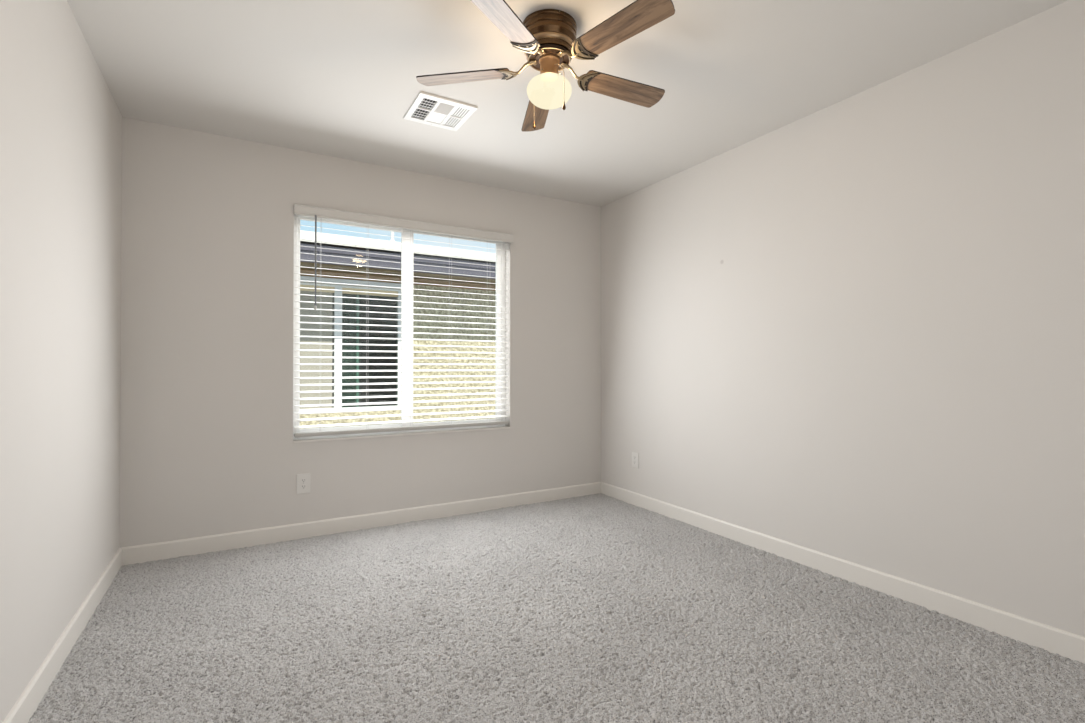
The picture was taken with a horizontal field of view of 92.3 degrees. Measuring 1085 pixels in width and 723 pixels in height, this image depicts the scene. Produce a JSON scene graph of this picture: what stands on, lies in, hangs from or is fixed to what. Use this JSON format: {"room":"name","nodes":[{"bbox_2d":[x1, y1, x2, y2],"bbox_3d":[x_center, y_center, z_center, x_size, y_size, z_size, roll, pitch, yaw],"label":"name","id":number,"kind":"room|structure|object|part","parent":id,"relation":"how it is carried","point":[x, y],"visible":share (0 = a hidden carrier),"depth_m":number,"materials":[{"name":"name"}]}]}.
{"room":"empty bedroom","nodes":[
{"label":"empty bedroom","id":0,"kind":"room"},
{"bbox_2d":[0,0,121,722],"bbox_3d":[-1.298,-0.133,0.962,0.150,2.440,4.250,0,-1,-30],"label":"wall","id":1,"kind":"structure","parent":0,"point":[61,121],"depth_m":1.81,"materials":[{"name":"white paint"}]},
{"bbox_2d":[2,548,121,722],"bbox_3d":[-1.228,1.046,0.993,0.013,0.101,4.250,0,-1,-30],"label":"baseboard","id":2,"kind":"structure","parent":1,"relation":"attached to","point":[29,700],"depth_m":1.86,"materials":[{"name":"white paint"}]},
{"bbox_2d":[119,117,600,547],"bbox_3d":[-0.935,-0.111,3.713,3.532,2.440,0.150,0,-1,-30],"label":"wall","id":3,"kind":"structure","parent":0,"point":[207,447],"depth_m":3.21,"materials":[{"name":"white paint"}]},
{"bbox_2d":[297,473,309,493],"bbox_3d":[-1.505,0.768,3.284,0.079,0.125,0.009,0,-1,-30],"label":"electrical outlet","id":4,"kind":"object","parent":3,"relation":"attached to","point":[303,480],"visible":1,"depth_m":3.28,"materials":[{"name":"white plastic"}]},
{"bbox_2d":[121,482,600,565],"bbox_3d":[-0.894,1.068,3.632,3.232,0.101,0.013,0,-1,-30],"label":"baseboard","id":5,"kind":"structure","parent":3,"relation":"attached to","point":[143,553],"depth_m":3.37,"materials":[{"name":"white paint"}]},
{"bbox_2d":[293,215,504,438],"bbox_3d":[-0.961,-0.240,3.740,1.514,1.490,0.069,0,-1,-30],"label":"window","id":6,"kind":"structure","parent":3,"relation":"in","point":[405,235],"depth_m":3.71,"materials":[{"name":"white plastic"}]},
{"bbox_3d":[-1.273,-0.243,3.579,0.752,1.428,0.023,0,-1,-30],"label":"sash","id":7,"kind":"part","parent":6,"relation":"part of","materials":[{"name":"white plastic"}]},
{"bbox_2d":[294,203,512,436],"bbox_3d":[-0.902,-0.253,3.652,1.525,1.465,0.106,0,-1,-30],"label":"window blind","id":8,"kind":"object","parent":6,"relation":"attached to","point":[299,209],"visible":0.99,"depth_m":3.58,"materials":[{"name":"white plastic"}]},
{"bbox_3d":[-1.435,-0.241,3.373,0.002,1.405,0.053,0,-1,-30],"label":"ladder cord","id":9,"kind":"part","parent":8,"relation":"part of","materials":[{"name":"white fabric"}]},
{"bbox_3d":[-1.181,-0.240,3.520,0.002,1.405,0.053,0,-1,-30],"label":"ladder cord","id":10,"kind":"part","parent":8,"relation":"part of","materials":[{"name":"white fabric"}]},
{"bbox_3d":[-0.920,0.469,3.664,1.494,0.023,0.051,0,-1,-30],"label":"rail","id":11,"kind":"part","parent":8,"relation":"part of","materials":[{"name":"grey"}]},
{"bbox_3d":[-0.922,-0.238,3.670,0.002,1.405,0.053,0,-1,-30],"label":"ladder cord","id":12,"kind":"part","parent":8,"relation":"part of","materials":[{"name":"white fabric"}]},
{"bbox_3d":[-0.673,-0.237,3.813,0.002,1.405,0.053,0,-1,-30],"label":"ladder cord","id":13,"kind":"part","parent":8,"relation":"part of","materials":[{"name":"white fabric"}]},
{"bbox_3d":[-0.665,-0.240,3.901,0.781,1.428,0.023,0,-1,-30],"label":"sash","id":14,"kind":"part","parent":6,"relation":"part of","materials":[{"name":"white plastic"}]},
{"bbox_2d":[293,426,509,442],"bbox_3d":[-0.924,0.506,3.671,1.513,0.012,0.094,0,-1,-30],"label":"window ledge","id":15,"kind":"object","parent":3,"relation":"attached to","point":[494,427],"visible":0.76,"depth_m":3.59,"materials":[{"name":"white paint"}]},
{"bbox_2d":[28,493,1084,722],"bbox_3d":[0.166,1.105,1.799,3.234,0.034,4.251,0,-1,-30],"label":"floor","id":16,"kind":"structure","parent":0,"point":[596,608],"depth_m":2.06,"materials":[{"name":"grey carpet"}]},
{"bbox_2d":[67,0,1067,206],"bbox_3d":[0.166,-1.406,1.819,3.532,0.120,4.550,0,-1,-30],"label":"ceiling","id":17,"kind":"structure","parent":0,"point":[335,78],"depth_m":2.42,"materials":[{"name":"white paint"}]},
{"bbox_2d":[403,91,477,130],"bbox_3d":[-0.551,-1.333,2.795,0.306,0.012,0.314,0,-1,-30],"label":"ceiling vent","id":18,"kind":"object","parent":17,"relation":"in","point":[429,109],"visible":1,"depth_m":2.78,"materials":[{"name":"white metal"}]},
{"bbox_2d":[416,0,674,131],"bbox_3d":[0.061,-1.157,2.104,1.042,0.374,1.066,0,-1,-30],"label":"ceiling fan","id":19,"kind":"object","parent":17,"relation":"hanging from","point":[548,41],"visible":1,"depth_m":2.01,"materials":[{"name":"brown wood"}]},
{"bbox_3d":[-0.326,-1.176,2.156,0.396,0.030,0.116,0,0,10],"label":"blade","id":20,"kind":"part","parent":19,"relation":"part of","materials":[{"name":"grey wood"}]},
{"bbox_3d":[-0.146,-1.172,2.125,0.072,0.026,0.109,0,0,10],"label":"plate","id":21,"kind":"part","parent":19,"relation":"part of","materials":[{"name":"brown metal"}]},
{"bbox_3d":[-0.140,-1.179,1.778,0.116,0.030,0.396,0,-1,28],"label":"blade","id":22,"kind":"part","parent":19,"relation":"part of","materials":[{"name":"grey wood"}]},
{"bbox_3d":[-0.056,-1.173,1.939,0.109,0.026,0.072,0,-1,28],"label":"plate","id":23,"kind":"part","parent":19,"relation":"part of","materials":[{"name":"brown metal"}]},
{"bbox_3d":[-0.024,-1.173,2.449,0.116,0.030,0.396,0,0,-8],"label":"blade","id":24,"kind":"part","parent":19,"relation":"part of","materials":[{"name":"brown wood"}]},
{"bbox_3d":[0.027,-1.083,2.094,0.181,0.110,0.181,0,-1,-30],"label":"light globe","id":25,"kind":"part","parent":19,"relation":"part of","materials":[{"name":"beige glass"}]},
{"bbox_3d":[0.149,-1.173,1.968,0.109,0.026,0.072,0,-1,-44],"label":"plate","id":26,"kind":"part","parent":19,"relation":"part of","materials":[{"name":"brown metal"}]},
{"bbox_3d":[0.185,-1.171,2.172,0.072,0.026,0.109,0,-1,-26],"label":"plate","id":27,"kind":"part","parent":19,"relation":"part of","materials":[{"name":"brown metal"}]},
{"bbox_3d":[0.277,-1.178,1.838,0.116,0.030,0.396,0,-1,-44],"label":"blade","id":28,"kind":"part","parent":19,"relation":"part of","materials":[{"name":"brown wood"}]},
{"bbox_3d":[0.348,-1.175,2.253,0.396,0.030,0.116,0,-1,-26],"label":"blade","id":29,"kind":"part","parent":19,"relation":"part of","materials":[{"name":"brown wood"}]},
{"bbox_2d":[601,0,1084,636],"bbox_3d":[1.630,-0.119,2.654,0.150,2.440,4.250,0,-1,-30],"label":"wall","id":30,"kind":"structure","parent":0,"point":[852,329],"depth_m":2.48,"materials":[{"name":"white paint"}]},
{"bbox_2d":[632,452,638,467],"bbox_3d":[0.721,0.767,4.061,0.009,0.118,0.079,0,-1,-30],"label":"electrical outlet","id":31,"kind":"object","parent":30,"relation":"attached to","point":[635,456],"visible":1,"depth_m":4.05,"materials":[{"name":"white plastic"}]},
{"bbox_2d":[601,482,1084,663],"bbox_3d":[1.559,1.060,2.604,0.013,0.101,4.250,0,-1,-30],"label":"baseboard","id":32,"kind":"structure","parent":30,"relation":"attached to","point":[1054,640],"depth_m":2.47,"materials":[{"name":"white paint"}]},
{"label":"outside","id":33,"kind":"structure","parent":0,"visible":0},
{"bbox_3d":[-0.550,1.327,5.800,18.000,0.100,3.100,0,-1,-30],"label":"ground","id":34,"kind":"structure","parent":33,"visible":0},
{"bbox_2d":[300,230,495,428],"bbox_3d":[-1.972,-0.535,8.430,11.154,3.668,4.000,0,-1,-30],"label":"house","id":35,"kind":"structure","parent":34,"relation":"on","point":[308,235],"depth_m":6.95,"materials":[{"name":"dark grey roof shingles"},{"name":"cream stucco"},{"name":"glass"}]},
{"bbox_3d":[-2.561,-0.887,6.506,1.495,0.070,0.077,0,-1,-30],"label":"head panel","id":36,"kind":"part","parent":35,"relation":"part of","materials":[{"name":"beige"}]},
{"bbox_3d":[-2.443,-0.137,6.581,0.180,1.430,0.006,0,-1,-30],"label":"sliding pane","id":37,"kind":"part","parent":35,"relation":"part of","materials":[{"name":"black glass"}]},
{"bbox_3d":[-2.542,-0.988,6.444,1.695,0.071,0.025,0,-1,-30],"label":"head trim","id":38,"kind":"part","parent":35,"relation":"part of","materials":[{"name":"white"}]},
{"bbox_3d":[-2.560,-0.158,6.498,1.605,1.590,0.081,0,-1,-30],"label":"frame","id":39,"kind":"part","parent":35,"relation":"part of","materials":[{"name":"white plastic"}]}
]}

